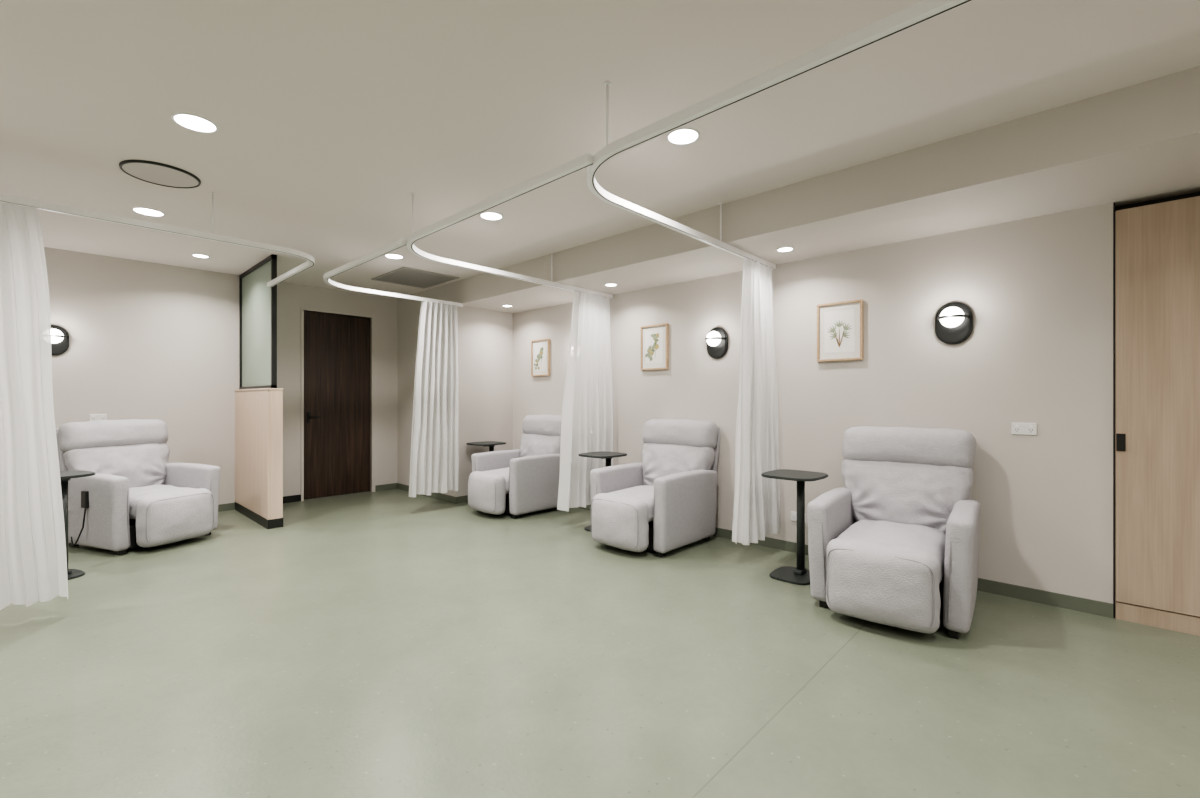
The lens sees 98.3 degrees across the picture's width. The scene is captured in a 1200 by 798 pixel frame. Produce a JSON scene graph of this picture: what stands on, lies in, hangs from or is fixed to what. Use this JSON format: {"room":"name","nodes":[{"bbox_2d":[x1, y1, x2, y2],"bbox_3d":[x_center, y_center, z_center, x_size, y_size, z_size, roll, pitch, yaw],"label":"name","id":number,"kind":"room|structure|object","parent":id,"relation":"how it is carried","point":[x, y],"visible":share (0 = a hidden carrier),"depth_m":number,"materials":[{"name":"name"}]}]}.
{"room":"hospital room","nodes":[
{"label":"hospital room","id":0,"kind":"room"},
{"bbox_2d":[44,247,302,503],"bbox_3d":[-5.421,-0.080,4.833,0.120,2.720,4.790,0,0,43],"label":"wall","id":1,"kind":"structure","parent":0,"point":[148,340],"depth_m":5.58,"materials":[{"name":"paint"}]},
{"bbox_2d":[51,325,68,355],"bbox_3d":[-5.168,-0.560,4.904,0.150,0.290,0.215,0,0,43],"label":"wall sconce","id":2,"kind":"object","parent":1,"relation":"attached to","point":[59,335],"visible":0.6,"depth_m":4.95,"materials":[{"name":"black metal"}]},
{"bbox_2d":[89,414,106,420],"bbox_3d":[-5.006,0.190,5.177,0.012,0.076,0.124,0,0,43],"label":"power outlet","id":3,"kind":"object","parent":1,"relation":"attached to","point":[92,417],"visible":0.86,"depth_m":5.17,"materials":[{"name":"white plastic"}]},
{"bbox_2d":[218,502,234,511],"bbox_3d":[-5.620,1.239,4.526,0.012,0.082,4.070,0,0,43],"label":"baseboard","id":4,"kind":"structure","parent":1,"relation":"attached to","point":[228,506],"depth_m":5.94,"materials":[{"name":"plastic"}]},
{"bbox_2d":[283,495,300,502],"bbox_3d":[-3.942,1.239,6.305,0.012,0.082,0.560,0,0,43],"label":"baseboard","id":5,"kind":"structure","parent":1,"relation":"attached to","point":[294,498],"depth_m":6.43,"materials":[{"name":"black metal"}]},
{"bbox_2d":[301,310,303,500],"bbox_3d":[-3.776,0.080,6.553,0.112,2.400,0.030,0,0,43],"label":"frame","id":6,"kind":"object","parent":1,"relation":"attached to","point":[302,311],"visible":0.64,"depth_m":6.52,"materials":[{"name":"paint"}]},
{"bbox_2d":[304,311,369,498],"bbox_3d":[-3.477,0.079,6.880,0.040,2.387,0.845,0,0,43],"label":"door slab","id":7,"kind":"structure","parent":1,"relation":"in","point":[336,347],"depth_m":6.85,"materials":[{"name":"brown wood"}]},
{"bbox_2d":[307,412,310,422],"bbox_3d":[-3.702,0.230,6.601,0.015,0.140,0.040,0,0,43],"label":"plate","id":8,"kind":"object","parent":7,"relation":"attached to","point":[308,413],"visible":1,"depth_m":6.59,"materials":[{"name":"black metal"}]},
{"bbox_2d":[301,307,374,417],"bbox_3d":[-3.457,-0.456,6.872,0.139,1.389,0.930,0,0,43],"label":"door frame","id":9,"kind":"structure","parent":1,"relation":"in","point":[302,308],"depth_m":6.79,"materials":[{"name":"paint"}]},
{"bbox_2d":[370,318,374,491],"bbox_3d":[-3.163,0.080,7.203,0.112,2.400,0.045,0,0,43],"label":"frame","id":10,"kind":"object","parent":1,"relation":"attached to","point":[372,320],"visible":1,"depth_m":7.16,"materials":[{"name":"paint"}]},
{"bbox_2d":[303,285,372,317],"bbox_3d":[-3.479,-1.280,6.892,0.120,0.320,0.870,0,0,43],"label":"wall","id":11,"kind":"structure","parent":0,"point":[314,297],"depth_m":6.83,"materials":[{"name":"beige paint"}]},
{"bbox_2d":[373,295,396,484],"bbox_3d":[-3.057,-0.080,7.339,0.120,2.720,0.360,0,0,43],"label":"wall","id":12,"kind":"structure","parent":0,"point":[384,308],"depth_m":7.30,"materials":[{"name":"beige paint"}]},
{"bbox_2d":[375,483,396,491],"bbox_3d":[-3.002,1.239,7.301,0.012,0.082,0.320,0,0,43],"label":"baseboard","id":13,"kind":"structure","parent":12,"relation":"attached to","point":[392,485],"depth_m":7.28,"materials":[{"name":"plastic"}]},
{"bbox_2d":[397,281,512,496],"bbox_3d":[-1.830,-0.080,7.488,1.660,2.720,1.560,0,0,43],"label":"wall","id":14,"kind":"structure","parent":0,"point":[485,337],"depth_m":6.75,"materials":[{"name":"paint"}]},
{"bbox_2d":[397,483,454,503],"bbox_3d":[-2.333,1.239,6.882,1.560,0.082,0.012,0,0,43],"label":"baseboard","id":15,"kind":"structure","parent":14,"relation":"attached to","point":[440,496],"depth_m":6.63,"materials":[{"name":"plastic"}]},
{"bbox_2d":[455,495,467,503],"bbox_3d":[-1.466,1.239,6.655,0.012,0.082,0.872,0,0,43],"label":"baseboard","id":16,"kind":"structure","parent":14,"relation":"attached to","point":[461,499],"depth_m":6.39,"materials":[{"name":"plastic"}]},
{"bbox_2d":[0,489,1199,797],"bbox_3d":[-1.005,1.330,2.563,10.020,0.100,7.790,0,0,43],"label":"floor","id":17,"kind":"structure","parent":0,"point":[391,643],"depth_m":2.38,"materials":[{"name":"green plastic"}]},
{"bbox_2d":[60,470,95,579],"bbox_3d":[-3.913,0.910,3.692,0.400,0.740,0.430,0,0,26],"label":"side table","id":18,"kind":"object","parent":17,"relation":"on","point":[65,476],"visible":0.38,"depth_m":3.74,"materials":[{"name":"black metal"}]},
{"bbox_2d":[55,419,220,554],"bbox_3d":[-4.132,0.736,4.681,1.201,1.089,0.896,0,0,21],"label":"recliner chair","id":19,"kind":"object","parent":17,"relation":"on","point":[135,498],"visible":0.98,"depth_m":4.51,"materials":[{"name":"fabric"}]},
{"bbox_2d":[58,419,167,451],"bbox_3d":[-4.501,0.332,4.845,0.244,0.291,0.792,-10,-4,21],"label":"cushion","id":20,"kind":"object","parent":19,"relation":"on","point":[97,433],"depth_m":4.71,"materials":[{"name":"grey fabric"}]},
{"bbox_2d":[63,443,169,487],"bbox_3d":[-4.410,0.648,4.815,0.259,0.489,0.766,-14,-5,21],"label":"cushion","id":21,"kind":"object","parent":19,"relation":"on","point":[142,464],"depth_m":4.76,"materials":[{"name":"grey fabric"}]},
{"bbox_2d":[129,485,195,518],"bbox_3d":[-4.050,0.911,4.672,0.708,0.230,0.566,0,0,21],"label":"seat cushion","id":22,"kind":"object","parent":19,"relation":"on","point":[137,493],"depth_m":4.53,"materials":[{"name":"fabric"}]},
{"bbox_2d":[136,488,212,546],"bbox_3d":[-3.674,1.025,4.525,0.232,0.441,0.571,0,0,21],"label":"footrest","id":23,"kind":"object","parent":19,"relation":"on","point":[166,517],"depth_m":4.42,"materials":[{"name":"fabric"}]},
{"bbox_2d":[234,254,282,528],"bbox_3d":[-3.700,-0.080,5.603,1.325,2.719,0.140,0,0,43],"label":"partition wall","id":24,"kind":"structure","parent":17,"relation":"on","point":[258,399],"depth_m":5.39,"materials":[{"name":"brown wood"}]},
{"bbox_2d":[466,441,505,451],"bbox_3d":[-1.403,0.910,6.411,0.400,0.740,0.430,0,0,43],"label":"side table","id":25,"kind":"object","parent":17,"relation":"on","point":[490,444],"visible":0.46,"depth_m":6.35,"materials":[{"name":"black metal"}]},
{"bbox_2d":[468,414,561,518],"bbox_3d":[-0.930,0.735,6.037,0.850,1.090,1.197,0,0,43],"label":"recliner chair","id":26,"kind":"object","parent":17,"relation":"on","point":[524,480],"visible":0.84,"depth_m":5.74,"materials":[{"name":"fabric"}]},
{"bbox_2d":[468,471,505,514],"bbox_3d":[-1.262,1.027,5.685,0.573,0.440,0.231,0,0,43],"label":"cushion","id":27,"kind":"object","parent":26,"relation":"on","point":[486,489],"depth_m":5.54,"materials":[{"name":"fabric"}]},
{"bbox_2d":[482,467,508,493],"bbox_3d":[-0.984,0.911,5.980,0.568,0.233,0.703,0,0,43],"label":"seat cushion","id":28,"kind":"object","parent":26,"relation":"on","point":[503,472],"depth_m":5.69,"materials":[{"name":"fabric"}]},
{"bbox_2d":[519,433,560,456],"bbox_3d":[-0.717,0.649,6.263,0.772,0.492,0.252,0,-13,43],"label":"cushion","id":29,"kind":"object","parent":26,"relation":"on","point":[531,444],"depth_m":6.16,"materials":[{"name":"grey fabric"}]},
{"bbox_2d":[523,414,561,435],"bbox_3d":[-0.655,0.331,6.329,0.802,0.293,0.249,0,-9,43],"label":"cushion","id":30,"kind":"object","parent":26,"relation":"on","point":[549,425],"depth_m":6.21,"materials":[{"name":"grey fabric"}]},
{"bbox_2d":[578,451,626,531],"bbox_3d":[0.029,0.910,5.115,0.400,0.740,0.430,0,0,43],"label":"side table","id":31,"kind":"object","parent":17,"relation":"on","point":[608,456],"visible":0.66,"depth_m":5.05,"materials":[{"name":"black metal"}]},
{"bbox_2d":[590,419,719,556],"bbox_3d":[0.474,0.736,4.683,0.852,1.089,1.198,0,0,43],"label":"recliner chair","id":32,"kind":"object","parent":17,"relation":"on","point":[663,503],"visible":1,"depth_m":4.49,"materials":[{"name":"fabric"}]},
{"bbox_2d":[592,493,648,551],"bbox_3d":[0.142,1.025,4.332,0.573,0.433,0.233,0,0,43],"label":"footrest","id":33,"kind":"object","parent":32,"relation":"on","point":[619,520],"depth_m":4.20,"materials":[{"name":"fabric"}]},
{"bbox_2d":[609,485,653,521],"bbox_3d":[0.421,0.913,4.628,0.566,0.228,0.704,0,0,43],"label":"seat cushion","id":34,"kind":"object","parent":32,"relation":"on","point":[644,493],"depth_m":4.45,"materials":[{"name":"fabric"}]},
{"bbox_2d":[642,443,714,484],"bbox_3d":[0.687,0.650,4.906,0.783,0.488,0.259,0,-13,43],"label":"cushion","id":35,"kind":"object","parent":32,"relation":"on","point":[659,460],"depth_m":4.82,"materials":[{"name":"grey fabric"}]},
{"bbox_2d":[643,419,717,448],"bbox_3d":[0.752,0.331,4.979,0.793,0.290,0.247,0,-9,43],"label":"cushion","id":36,"kind":"object","parent":32,"relation":"on","point":[687,432],"depth_m":4.83,"materials":[{"name":"grey fabric"}]},
{"bbox_2d":[692,621,868,797],"bbox_3d":[-0.108,1.280,1.236,0.004,0.001,6.850,0,0,43],"label":"floor seam","id":37,"kind":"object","parent":17,"relation":"attached to","point":[868,621],"depth_m":1.99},
{"bbox_2d":[761,469,827,584],"bbox_3d":[1.405,0.910,3.748,0.400,0.740,0.430,0,0,43],"label":"side table","id":38,"kind":"object","parent":17,"relation":"on","point":[799,575],"visible":0.91,"depth_m":3.75,"materials":[{"name":"black metal"}]},
{"bbox_2d":[807,426,980,638],"bbox_3d":[1.847,0.736,3.255,0.853,1.087,1.194,0,0,38],"label":"recliner chair","id":39,"kind":"object","parent":17,"relation":"on","point":[897,545],"visible":1,"depth_m":3.15,"materials":[{"name":"fabric"}]},
{"bbox_2d":[826,538,940,633],"bbox_3d":[1.547,1.025,2.877,0.567,0.438,0.229,0,0,38],"label":"cushion","id":40,"kind":"object","parent":39,"relation":"on","point":[881,581],"depth_m":2.78,"materials":[{"name":"fabric"}]},
{"bbox_2d":[837,520,945,583],"bbox_3d":[1.798,0.912,3.192,0.570,0.228,0.704,0,0,38],"label":"seat cushion","id":41,"kind":"object","parent":39,"relation":"on","point":[926,536],"depth_m":3.12,"materials":[{"name":"fabric"}]},
{"bbox_2d":[841,459,973,533],"bbox_3d":[2.036,0.649,3.502,0.779,0.494,0.256,0,-13,38],"label":"cushion","id":42,"kind":"object","parent":39,"relation":"on","point":[904,493],"depth_m":3.40,"materials":[{"name":"grey fabric"}]},
{"bbox_2d":[842,426,975,467],"bbox_3d":[2.094,0.333,3.567,0.794,0.288,0.253,0,-9,38],"label":"cushion","id":43,"kind":"object","parent":39,"relation":"on","point":[939,446],"depth_m":3.46,"materials":[{"name":"grey fabric"}]},
{"bbox_2d":[1113,192,1199,635],"bbox_3d":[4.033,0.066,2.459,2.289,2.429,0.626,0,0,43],"label":"sliding door","id":44,"kind":"structure","parent":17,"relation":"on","point":[1156,243],"depth_m":2.90,"materials":[{"name":"brown wood"}]},
{"bbox_2d":[0,0,1199,297],"bbox_3d":[-1.005,-1.490,2.563,10.020,0.100,7.790,0,0,43],"label":"ceiling","id":45,"kind":"structure","parent":0,"point":[329,115],"depth_m":2.54,"materials":[{"name":"paint"}]},
{"bbox_2d":[131,207,164,216],"bbox_3d":[-3.469,-1.437,3.988,0.198,0.006,0.198,0,0,43],"label":"recessed light","id":46,"kind":"object","parent":45,"relation":"in","point":[142,210],"visible":1,"depth_m":3.98,"materials":[{"name":"white plastic"}]},
{"bbox_2d":[0,192,314,286],"bbox_3d":[-4.131,-1.274,3.155,1.479,0.331,4.099,0,0,43],"label":"track","id":47,"kind":"object","parent":45,"relation":"attached to","point":[25,202],"visible":1,"depth_m":3.46,"materials":[{"name":"white metal"}]},
{"bbox_2d":[0,202,67,609],"bbox_3d":[-3.617,0.042,2.664,0.165,2.296,1.240,0,0,43],"label":"privacy curtain","id":48,"kind":"object","parent":47,"relation":"hanging from","point":[33,559],"visible":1,"depth_m":2.98,"materials":[{"name":"fabric"}]},
{"bbox_2d":[119,160,200,188],"bbox_3d":[-2.806,-1.433,3.321,0.400,0.014,0.400,0,0,43],"label":"speaker grille","id":49,"kind":"object","parent":45,"relation":"attached to","point":[157,173],"depth_m":3.31,"materials":[{"name":"white metal"}]},
{"bbox_2d":[171,112,218,132],"bbox_3d":[-2.109,-1.437,2.705,0.198,0.006,0.198,0,0,43],"label":"recessed light","id":50,"kind":"object","parent":45,"relation":"in","point":[190,121],"visible":1,"depth_m":2.70,"materials":[{"name":"white plastic"}]},
{"bbox_2d":[191,254,209,257],"bbox_3d":[-4.014,-1.437,5.217,0.148,0.006,0.148,0,0,43],"label":"recessed light","id":51,"kind":"object","parent":45,"relation":"in","point":[194,255],"visible":1,"depth_m":5.21,"materials":[{"name":"white plastic"}]},
{"bbox_2d":[323,238,462,306],"bbox_3d":[-2.069,-1.129,4.934,1.106,0.040,2.571,0,0,-6],"label":"track","id":52,"kind":"object","parent":45,"relation":"attached to","point":[401,242],"visible":1,"depth_m":4.72,"materials":[{"name":"white metal"}]},
{"bbox_2d":[409,301,458,496],"bbox_3d":[-1.913,-0.008,5.970,0.149,2.196,0.650,0,0,43],"label":"privacy curtain","id":53,"kind":"object","parent":52,"relation":"hanging from","point":[434,454],"visible":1,"depth_m":5.96,"materials":[{"name":"fabric"}]},
{"bbox_2d":[384,254,403,258],"bbox_3d":[-2.076,-1.437,5.231,0.184,0.006,0.184,0,0,43],"label":"recessed light","id":54,"kind":"object","parent":45,"relation":"in","point":[392,256],"visible":0.99,"depth_m":5.23,"materials":[{"name":"white plastic"}]},
{"bbox_2d":[371,267,458,287],"bbox_3d":[-2.202,-1.434,6.175,0.840,0.012,0.680,0,0,43],"label":"ceiling vent","id":55,"kind":"object","parent":45,"relation":"in","point":[407,276],"visible":1,"depth_m":6.13,"materials":[{"name":"grey metal"}]},
{"bbox_2d":[479,212,502,219],"bbox_3d":[-0.854,-1.437,4.078,0.184,0.006,0.184,0,0,43],"label":"recessed light","id":56,"kind":"object","parent":45,"relation":"in","point":[485,215],"visible":0.99,"depth_m":4.06,"materials":[{"name":"white plastic"}]},
{"bbox_2d":[407,153,612,298],"bbox_3d":[-0.680,-1.274,4.122,1.474,0.331,3.323,0,0,3],"label":"track","id":57,"kind":"object","parent":45,"relation":"attached to","point":[586,160],"visible":1,"depth_m":3.27,"materials":[{"name":"white metal"}]},
{"bbox_2d":[557,292,612,510],"bbox_3d":[-0.151,0.007,5.420,0.189,2.226,0.684,0,0,43],"label":"privacy curtain","id":58,"kind":"object","parent":57,"relation":"hanging from","point":[587,409],"visible":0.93,"depth_m":5.40,"materials":[{"name":"fabric"}]},
{"bbox_2d":[604,283,617,285],"bbox_3d":[0.111,-1.147,5.217,0.132,0.006,0.132,0,0,43],"label":"recessed light","id":59,"kind":"object","parent":45,"relation":"in","point":[607,284],"visible":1,"depth_m":5.20,"materials":[{"name":"white plastic"}]},
{"bbox_2d":[666,127,699,144],"bbox_3d":[0.455,-1.437,2.843,0.184,0.006,0.184,0,0,43],"label":"recessed light","id":60,"kind":"object","parent":45,"relation":"in","point":[685,135],"visible":0.98,"depth_m":2.84,"materials":[{"name":"white plastic"}]},
{"bbox_2d":[587,0,972,269],"bbox_3d":[2.199,-1.274,2.038,4.379,0.331,2.530,0,0,43],"label":"track","id":61,"kind":"object","parent":45,"relation":"attached to","point":[924,10],"visible":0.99,"depth_m":1.92,"materials":[{"name":"white metal"}]},
{"bbox_2d":[732,258,780,544],"bbox_3d":[1.256,0.002,4.145,0.184,2.216,0.641,0,0,43],"label":"privacy curtain","id":62,"kind":"object","parent":61,"relation":"hanging from","point":[757,502],"visible":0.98,"depth_m":4.09,"materials":[{"name":"fabric"}]},
{"bbox_2d":[776,247,793,251],"bbox_3d":[1.420,-1.147,3.981,0.132,0.006,0.132,0,0,43],"label":"recessed light","id":63,"kind":"object","parent":45,"relation":"in","point":[781,249],"visible":1,"depth_m":3.98,"materials":[{"name":"white plastic"}]},
{"bbox_2d":[456,66,1199,312],"bbox_3d":[1.697,-1.295,4.159,8.040,0.290,1.560,0,0,43],"label":"ceiling bulkhead","id":64,"kind":"object","parent":45,"relation":"attached to","point":[1140,142],"depth_m":3.10,"materials":[{"name":"white paint"}]},
{"bbox_2d":[513,203,1112,603],"bbox_3d":[0.957,0.065,5.050,5.740,2.430,0.120,0,0,43],"label":"wall","id":65,"kind":"structure","parent":0,"point":[1038,291],"depth_m":3.63,"materials":[{"name":"paint"}]},
{"bbox_2d":[531,339,549,375],"bbox_3d":[-0.753,-0.520,6.560,0.340,0.460,0.028,0,0,43],"label":"framed print","id":66,"kind":"object","parent":65,"relation":"attached to","point":[540,349],"visible":1,"depth_m":6.56,"materials":[{"name":"white paper"}]},
{"bbox_2d":[640,323,667,369],"bbox_3d":[0.556,-0.530,5.324,0.340,0.460,0.028,0,0,43],"label":"framed print","id":67,"kind":"object","parent":65,"relation":"attached to","point":[653,338],"visible":1,"depth_m":5.32,"materials":[{"name":"white paper"}]},
{"bbox_2d":[705,327,727,358],"bbox_3d":[1.046,-0.520,4.781,0.215,0.290,0.150,0,0,43],"label":"wall sconce","id":68,"kind":"object","parent":65,"relation":"attached to","point":[717,338],"visible":1,"depth_m":4.77,"materials":[{"name":"black metal"}]},
{"bbox_2d":[791,511,805,522],"bbox_3d":[1.646,0.980,4.309,0.124,0.076,0.012,0,0,43],"label":"power outlet","id":69,"kind":"object","parent":65,"relation":"attached to","point":[793,514],"visible":0.6,"depth_m":4.33,"materials":[{"name":"white plastic"}]},
{"bbox_2d":[817,299,862,361],"bbox_3d":[1.879,-0.530,4.075,0.340,0.460,0.028,0,0,43],"label":"framed print","id":70,"kind":"object","parent":65,"relation":"attached to","point":[839,324],"visible":1,"depth_m":4.07,"materials":[{"name":"white paper"}]},
{"bbox_2d":[577,505,1112,617],"bbox_3d":[0.912,1.239,5.002,5.740,0.082,0.012,0,0,43],"label":"baseboard","id":71,"kind":"structure","parent":65,"relation":"attached to","point":[1100,608],"depth_m":3.30,"materials":[{"name":"plastic"}]},
{"bbox_2d":[935,302,972,343],"bbox_3d":[2.385,-0.520,3.518,0.215,0.290,0.150,0,0,43],"label":"wall sconce","id":72,"kind":"object","parent":65,"relation":"attached to","point":[953,320],"visible":1,"depth_m":3.52,"materials":[{"name":"black metal"}]},
{"bbox_2d":[1012,423,1036,434],"bbox_3d":[2.705,0.190,3.311,0.124,0.076,0.012,0,0,43],"label":"power outlet","id":73,"kind":"object","parent":65,"relation":"attached to","point":[1017,428],"visible":1,"depth_m":3.31,"materials":[{"name":"white plastic"}]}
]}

